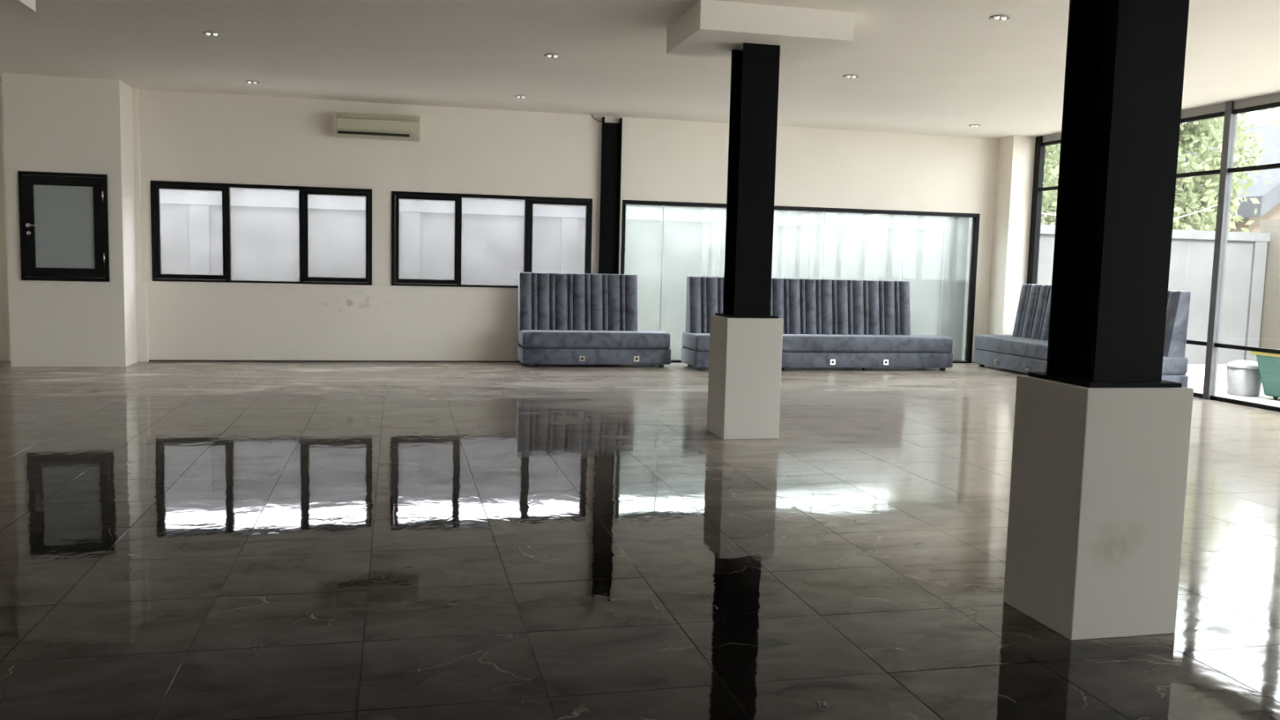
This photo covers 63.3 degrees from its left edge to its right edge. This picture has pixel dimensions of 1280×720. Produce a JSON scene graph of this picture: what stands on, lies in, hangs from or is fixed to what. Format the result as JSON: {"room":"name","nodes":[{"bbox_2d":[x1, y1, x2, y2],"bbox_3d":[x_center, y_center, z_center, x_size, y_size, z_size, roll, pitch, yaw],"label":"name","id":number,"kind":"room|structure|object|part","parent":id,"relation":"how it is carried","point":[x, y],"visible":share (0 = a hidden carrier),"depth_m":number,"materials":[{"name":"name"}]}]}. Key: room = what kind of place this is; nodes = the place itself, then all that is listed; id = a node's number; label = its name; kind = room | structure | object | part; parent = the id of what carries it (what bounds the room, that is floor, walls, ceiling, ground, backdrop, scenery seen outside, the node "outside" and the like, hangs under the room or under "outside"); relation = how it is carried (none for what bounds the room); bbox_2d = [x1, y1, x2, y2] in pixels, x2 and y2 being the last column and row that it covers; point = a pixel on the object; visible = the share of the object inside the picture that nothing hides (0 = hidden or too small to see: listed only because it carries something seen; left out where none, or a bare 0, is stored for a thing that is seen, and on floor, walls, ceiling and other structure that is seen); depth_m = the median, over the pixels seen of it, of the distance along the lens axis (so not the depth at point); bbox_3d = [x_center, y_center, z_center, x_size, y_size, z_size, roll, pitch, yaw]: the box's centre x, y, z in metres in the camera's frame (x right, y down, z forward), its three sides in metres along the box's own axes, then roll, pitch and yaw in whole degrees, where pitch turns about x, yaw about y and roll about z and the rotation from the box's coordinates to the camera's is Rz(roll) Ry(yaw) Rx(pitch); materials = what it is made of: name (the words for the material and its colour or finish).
{"room":"building lobby","nodes":[
{"label":"building lobby","id":0,"kind":"room"},
{"bbox_2d":[0,72,137,366],"bbox_3d":[-6.781,-1.626,12.432,1.235,3.361,0.667,0,6,-13],"label":"wall","id":1,"kind":"structure","parent":0,"point":[51,123],"depth_m":12.13,"materials":[{"name":"paint"}]},
{"bbox_2d":[17,170,109,281],"bbox_3d":[-6.697,-1.545,12.065,0.932,1.252,0.100,0,6,-13],"label":"window","id":2,"kind":"structure","parent":1,"relation":"in","point":[64,219],"depth_m":12.09,"materials":[{"name":"black metal"}]},
{"bbox_3d":[-6.701,-1.549,12.101,0.632,0.950,0.018,0,6,-13],"label":"pane","id":3,"kind":"part","parent":2,"relation":"part of","materials":[{"name":"grey glass"}]},
{"bbox_2d":[0,80,998,363],"bbox_3d":[-1.646,-1.551,14.066,15.220,3.561,0.150,0,6,-13],"label":"wall","id":4,"kind":"structure","parent":0,"point":[185,136],"depth_m":13.70,"materials":[{"name":"paint"}]},
{"bbox_2d":[132,88,142,283],"bbox_3d":[-6.207,-2.144,12.828,0.060,2.376,0.060,0,6,-13],"label":"trim","id":5,"kind":"structure","parent":4,"relation":"attached to","point":[135,91],"depth_m":12.80,"materials":[{"name":"paint"}]},
{"bbox_2d":[135,282,148,361],"bbox_3d":[-6.219,-0.470,12.977,0.115,0.985,0.095,0,6,-13],"label":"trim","id":6,"kind":"structure","parent":4,"relation":"attached to","point":[141,289],"depth_m":12.94,"materials":[{"name":"paint"}]},
{"bbox_2d":[150,180,372,284],"bbox_3d":[-4.798,-1.608,13.279,2.662,1.244,0.112,0,6,-13],"label":"window","id":7,"kind":"structure","parent":4,"relation":"in","point":[155,185],"depth_m":13.19,"materials":[{"name":"black metal"}]},
{"bbox_3d":[-5.648,-1.601,13.063,0.816,1.165,0.055,0,6,-13],"label":"sash","id":8,"kind":"part","parent":7,"relation":"part of","materials":[{"name":"glass"}]},
{"bbox_3d":[-3.935,-1.596,13.465,0.802,1.165,0.055,0,6,-13],"label":"sash","id":9,"kind":"part","parent":7,"relation":"part of","materials":[{"name":"glass"}]},
{"bbox_2d":[148,360,520,362],"bbox_3d":[-3.239,0.015,13.772,6.052,0.018,0.006,0,6,-13],"label":"baseboard","id":10,"kind":"structure","parent":4,"relation":"attached to","point":[148,360],"depth_m":13.52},
{"bbox_2d":[334,111,420,141],"bbox_3d":[-3.364,-2.994,13.323,1.056,0.297,0.225,0,6,-13],"label":"air conditioner","id":11,"kind":"object","parent":4,"relation":"attached to","point":[347,125],"visible":1,"depth_m":13.23,"materials":[{"name":"beige plastic"}]},
{"bbox_2d":[337,130,408,137],"bbox_3d":[-3.399,-2.886,13.264,0.881,0.032,0.084,0,6,-13],"label":"vent","id":12,"kind":"object","parent":11,"relation":"attached to","point":[340,133],"depth_m":13.24,"materials":[{"name":"white plastic"}]},
{"bbox_3d":[-3.374,-2.989,13.215,0.926,0.137,0.020,0,6,-13],"label":"panel","id":13,"kind":"part","parent":11,"relation":"part of","materials":[{"name":"beige plastic"}]},
{"bbox_3d":[-2.897,-2.888,13.347,0.095,0.045,0.031,0,6,-13],"label":"control panel","id":14,"kind":"part","parent":11,"relation":"part of","materials":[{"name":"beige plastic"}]},
{"bbox_2d":[391,191,592,288],"bbox_3d":[-1.969,-1.593,13.944,2.661,1.230,0.112,0,6,-13],"label":"window","id":15,"kind":"structure","parent":4,"relation":"in","point":[529,201],"depth_m":13.81,"materials":[{"name":"black metal"}]},
{"bbox_3d":[-2.825,-1.586,13.727,0.802,1.151,0.055,0,6,-13],"label":"sash","id":16,"kind":"part","parent":15,"relation":"part of","materials":[{"name":"glass"}]},
{"bbox_3d":[-1.111,-1.581,14.130,0.812,1.151,0.055,0,6,-13],"label":"sash","id":17,"kind":"part","parent":15,"relation":"part of","materials":[{"name":"glass"}]},
{"bbox_2d":[598,116,622,274],"bbox_3d":[-0.418,-1.622,14.218,0.260,3.335,0.100,0,6,-13],"label":"wall column","id":18,"kind":"structure","parent":4,"relation":"attached to","point":[611,132],"depth_m":14.15,"materials":[{"name":"black metal"}]},
{"bbox_2d":[621,200,979,363],"bbox_3d":[2.377,-1.080,15.026,5.450,2.243,0.112,0,6,-13],"label":"window","id":19,"kind":"structure","parent":4,"relation":"in","point":[975,217],"depth_m":15.19,"materials":[{"name":"black metal"}]},
{"bbox_2d":[0,360,1279,719],"bbox_3d":[0.423,1.037,5.227,15.220,0.201,18.730,0,6,-13],"label":"floor","id":20,"kind":"structure","parent":0,"point":[180,540],"depth_m":5.04,"materials":[{"name":"grey tile"}]},
{"bbox_2d":[516,271,671,367],"bbox_3d":[-0.608,-0.535,13.885,1.985,1.225,0.664,0,6,-13],"label":"velvet sofa","id":21,"kind":"object","parent":20,"relation":"on","point":[564,318],"visible":1,"depth_m":13.78,"materials":[{"name":"fabric"}]},
{"bbox_3d":[-0.827,-0.770,13.982,1.600,0.787,0.266,0,6,-13],"label":"backrest","id":22,"kind":"part","parent":21,"relation":"part of","materials":[{"name":"grey fabric"}]},
{"bbox_3d":[-0.757,-0.018,13.566,0.072,0.072,0.012,0,6,-13],"label":"square pull","id":23,"kind":"part","parent":21,"relation":"part of","materials":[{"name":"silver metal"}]},
{"bbox_2d":[517,329,670,348],"bbox_3d":[-0.622,-0.289,13.910,1.970,0.206,0.658,0,6,-13],"label":"seat cushion","id":24,"kind":"object","parent":21,"relation":"on","point":[526,339],"depth_m":13.61,"materials":[{"name":"grey fabric"}]},
{"bbox_3d":[-0.046,-0.016,13.733,0.072,0.072,0.012,0,6,-13],"label":"square pull","id":25,"kind":"part","parent":21,"relation":"part of","materials":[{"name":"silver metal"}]},
{"bbox_2d":[706,42,782,439],"bbox_3d":[0.889,-0.945,8.496,0.474,3.146,0.464,0,6,-13],"label":"steel column","id":26,"kind":"structure","parent":20,"relation":"on","point":[745,340],"depth_m":8.36,"materials":[{"name":"metal"}]},
{"bbox_3d":[0.875,-0.364,8.552,0.410,0.017,0.400,0,6,-13],"label":"plate","id":27,"kind":"part","parent":26,"relation":"part of","materials":[{"name":"black metal"}]},
{"bbox_2d":[680,275,953,370],"bbox_3d":[2.466,-0.493,14.260,3.720,1.225,0.734,0,6,-13],"label":"velvet sofa","id":28,"kind":"object","parent":20,"relation":"on","point":[828,323],"visible":0.81,"depth_m":14.25,"materials":[{"name":"fabric"}]},
{"bbox_3d":[2.231,-0.731,14.389,3.240,0.787,0.266,0,6,-13],"label":"backrest","id":29,"kind":"part","parent":28,"relation":"part of","materials":[{"name":"grey fabric"}]},
{"bbox_2d":[681,331,952,351],"bbox_3d":[2.451,-0.247,14.284,3.705,0.206,0.728,0,6,-13],"label":"seat cushion","id":30,"kind":"object","parent":28,"relation":"on","point":[691,341],"depth_m":14.08,"materials":[{"name":"grey fabric"}]},
{"bbox_3d":[2.591,0.028,13.970,0.072,0.072,0.012,0,6,-13],"label":"square pull","id":31,"kind":"part","parent":28,"relation":"part of","materials":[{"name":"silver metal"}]},
{"bbox_3d":[3.349,0.030,14.148,0.072,0.072,0.012,0,6,-13],"label":"square pull","id":32,"kind":"part","parent":28,"relation":"part of","materials":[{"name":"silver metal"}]},
{"bbox_2d":[973,284,1191,387],"bbox_3d":[5.637,-0.349,13.606,0.734,1.225,3.450,0,6,-13],"label":"velvet sofa","id":33,"kind":"object","parent":20,"relation":"on","point":[1025,350],"visible":0.48,"depth_m":14.20,"materials":[{"name":"fabric"}]},
{"bbox_2d":[973,334,1188,373],"bbox_3d":[5.632,-0.104,13.638,0.728,0.206,3.435,0,6,-13],"label":"seat cushion","id":34,"kind":"object","parent":33,"relation":"on","point":[1030,348],"depth_m":14.10,"materials":[{"name":"grey fabric"}]},
{"bbox_3d":[5.872,-0.552,13.491,0.266,0.787,3.100,0,6,-13],"label":"backrest","id":35,"kind":"part","parent":33,"relation":"part of","materials":[{"name":"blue fabric"}]},
{"bbox_2d":[1003,0,1193,640],"bbox_3d":[1.882,-0.502,4.141,0.474,3.146,0.464,0,6,-13],"label":"steel column","id":36,"kind":"structure","parent":20,"relation":"on","point":[1100,449],"depth_m":4.04,"materials":[{"name":"metal"}]},
{"bbox_3d":[1.867,0.078,4.197,0.410,0.017,0.400,0,6,-13],"label":"plate","id":37,"kind":"part","parent":36,"relation":"part of","materials":[{"name":"black metal"}]},
{"bbox_2d":[0,0,1279,138],"bbox_3d":[0.620,-2.533,4.935,15.750,0.250,19.080,0,6,-13],"label":"ceiling","id":38,"kind":"structure","parent":0,"point":[928,67],"depth_m":10.00,"materials":[{"name":"paint"}]},
{"bbox_2d":[0,0,35,11],"bbox_3d":[-4.968,-2.647,7.080,1.224,0.215,1.000,0,6,-13],"label":"ceiling beam","id":39,"kind":"structure","parent":38,"relation":"attached to","point":[17,5],"depth_m":7.56,"materials":[{"name":"paint"}]},
{"bbox_2d":[202,31,221,35],"bbox_3d":[-3.856,-2.933,9.352,0.160,0.024,0.160,0,6,-13],"label":"recessed light","id":40,"kind":"object","parent":38,"relation":"in","point":[206,33],"visible":1,"depth_m":9.34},
{"bbox_2d":[244,80,259,84],"bbox_3d":[-4.473,-3.200,11.981,0.160,0.024,0.160,0,6,-13],"label":"recessed light","id":41,"kind":"object","parent":38,"relation":"in","point":[247,82],"visible":1,"depth_m":11.96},
{"bbox_2d":[514,95,527,98],"bbox_3d":[-1.442,-3.180,12.567,0.160,0.024,0.160,0,6,-13],"label":"recessed light","id":42,"kind":"object","parent":38,"relation":"in","point":[516,96],"visible":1,"depth_m":12.55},
{"bbox_2d":[544,53,560,57],"bbox_3d":[-0.841,-2.915,9.969,0.160,0.024,0.160,0,6,-13],"label":"recessed light","id":43,"kind":"object","parent":38,"relation":"in","point":[550,55],"visible":1,"depth_m":9.96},
{"bbox_2d":[666,0,853,63],"bbox_3d":[0.932,-2.617,8.335,1.224,0.215,1.000,0,6,-13],"label":"ceiling bulkhead","id":44,"kind":"object","parent":38,"relation":"attached to","point":[709,28],"depth_m":7.94,"materials":[{"name":"paint"}]},
{"bbox_2d":[843,74,858,78],"bbox_3d":[2.165,-2.904,10.651,0.160,0.024,0.160,0,6,-13],"label":"recessed light","id":45,"kind":"object","parent":38,"relation":"in","point":[848,76],"visible":1,"depth_m":10.63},
{"bbox_2d":[968,124,981,126],"bbox_3d":[4.533,-3.171,14.064,0.160,0.024,0.160,0,6,-13],"label":"recessed light","id":46,"kind":"object","parent":38,"relation":"in","point":[971,125],"visible":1,"depth_m":14.04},
{"bbox_2d":[989,14,1011,20],"bbox_3d":[2.780,-2.635,8.011,0.160,0.024,0.160,0,6,-13],"label":"recessed light","id":47,"kind":"object","parent":38,"relation":"in","point":[998,17],"visible":1,"depth_m":8.00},
{"bbox_2d":[986,135,1035,334],"bbox_3d":[5.508,-1.603,15.456,0.355,3.361,0.400,0,6,-13],"label":"wall","id":48,"kind":"structure","parent":0,"point":[1015,153],"depth_m":15.28,"materials":[{"name":"paint"}]},
{"label":"outside","id":49,"kind":"structure","parent":0,"visible":0},
{"bbox_2d":[1186,364,1279,406],"bbox_3d":[5.144,-0.184,21.832,100.000,0.300,100.000,0,6,-13],"label":"ground","id":50,"kind":"structure","parent":49,"point":[1195,372],"depth_m":15.32,"materials":[{"name":"concrete"}]},
{"bbox_2d":[160,187,1270,364],"bbox_3d":[-2.945,-1.248,15.723,29.450,2.575,0.270,0,6,-13],"label":"fence","id":51,"kind":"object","parent":50,"relation":"on","point":[265,223],"depth_m":16.30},
{"bbox_3d":[-5.750,-1.095,15.091,23.700,2.250,0.170,0,6,-13],"label":"wall panel","id":52,"kind":"part","parent":51,"relation":"part of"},
{"bbox_2d":[626,204,1217,226],"bbox_3d":[5.066,-2.406,16.961,11.210,0.639,0.859,0,6,-13],"label":"cable","id":53,"kind":"object","parent":51,"relation":"attached to","point":[1216,204],"visible":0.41,"depth_m":16.07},
{"bbox_3d":[8.584,-1.054,18.458,5.750,2.250,0.170,0,6,-13],"label":"wall panel","id":54,"kind":"part","parent":51,"relation":"part of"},
{"bbox_2d":[940,216,968,360],"bbox_3d":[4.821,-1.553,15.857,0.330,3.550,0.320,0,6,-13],"label":"glass panel","id":55,"kind":"object","parent":50,"relation":"on","point":[957,228],"visible":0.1,"depth_m":15.80,"materials":[{"name":"glass"}]},
{"bbox_2d":[1040,143,1060,225],"bbox_3d":[7.617,-3.543,22.662,4.596,6.363,4.535,6,7,39],"label":"tree","id":56,"kind":"object","parent":50,"relation":"on","point":[1046,208],"visible":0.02,"depth_m":21.91,"materials":[{"name":"green plant"}]},
{"bbox_2d":[1041,144,1059,224],"bbox_3d":[12.324,-5.099,29.840,5.217,8.325,5.656,0,6,-19],"label":"tree","id":57,"kind":"object","parent":50,"relation":"on","point":[1053,170],"visible":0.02,"depth_m":28.94,"materials":[{"name":"green plant"}]},
{"bbox_2d":[1055,110,1277,232],"bbox_3d":[11.762,-3.752,23.449,4.204,6.838,4.463,6,7,36],"label":"tree","id":58,"kind":"object","parent":50,"relation":"on","point":[1189,198],"visible":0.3,"depth_m":22.50,"materials":[{"name":"green plant"}]},
{"bbox_2d":[1177,123,1279,232],"bbox_3d":[18.753,-4.079,32.163,7.000,6.170,8.400,0,6,-13],"label":"house","id":59,"kind":"structure","parent":50,"relation":"on","point":[1268,196],"depth_m":28.36,"materials":[{"name":"white paint"}]},
{"bbox_2d":[1204,107,1279,129],"bbox_3d":[23.193,-6.640,39.230,5.649,10.148,5.999,-1,6,-26],"label":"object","id":60,"kind":"object","parent":50,"relation":"on","point":[1273,109],"visible":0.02,"depth_m":38.80,"materials":[{"name":"green plant"}]},
{"bbox_2d":[1225,360,1262,396],"bbox_3d":[8.247,0.241,14.170,0.476,0.475,0.476,0,6,-13],"label":"trash bin","id":61,"kind":"object","parent":50,"relation":"on","point":[1243,376],"visible":0.84,"depth_m":14.01,"materials":[{"name":"grey plastic"}]},
{"bbox_3d":[8.252,0.053,14.152,0.476,0.097,0.476,0,6,-13],"label":"bin lid","id":62,"kind":"part","parent":61,"relation":"part of","materials":[{"name":"white plastic"}]},
{"bbox_2d":[1250,351,1279,399],"bbox_3d":[8.871,0.222,13.613,1.320,0.649,0.880,0,6,-13],"label":"waste container","id":63,"kind":"object","parent":50,"relation":"on","point":[1268,364],"visible":0.91,"depth_m":13.66,"materials":[{"name":"teal plastic"}]},
{"bbox_2d":[1258,218,1279,349],"bbox_3d":[12.662,-0.755,14.325,0.300,2.650,10.150,0,6,-13],"label":"wall","id":64,"kind":"structure","parent":50,"relation":"on","point":[1269,335],"depth_m":18.83,"materials":[{"name":"beige paint"}]},
{"bbox_3d":[9.737,0.228,-1.465,0.150,3.561,1.690,0,6,-13],"label":"wall","id":65,"kind":"structure","parent":0,"visible":0},
{"bbox_2d":[1026,92,1279,411],"bbox_3d":[7.637,-0.769,7.324,0.085,3.361,16.490,0,6,-13],"label":"window","id":66,"kind":"structure","parent":65,"relation":"in","point":[1229,110],"depth_m":11.81,"materials":[{"name":"black metal"}]},
{"bbox_3d":[5.974,-3.137,14.485,0.040,0.099,1.120,0,6,-13],"label":"head panel","id":67,"kind":"part","parent":66,"relation":"part of","materials":[{"name":"white paint"}]},
{"bbox_3d":[6.509,-2.905,12.206,0.040,0.099,1.075,0,6,-13],"label":"head panel","id":68,"kind":"part","parent":66,"relation":"part of","materials":[{"name":"white paint"}]},
{"bbox_3d":[6.774,-2.790,11.077,0.040,0.099,1.075,0,6,-13],"label":"head panel","id":69,"kind":"part","parent":66,"relation":"part of","materials":[{"name":"white paint"}]}
]}

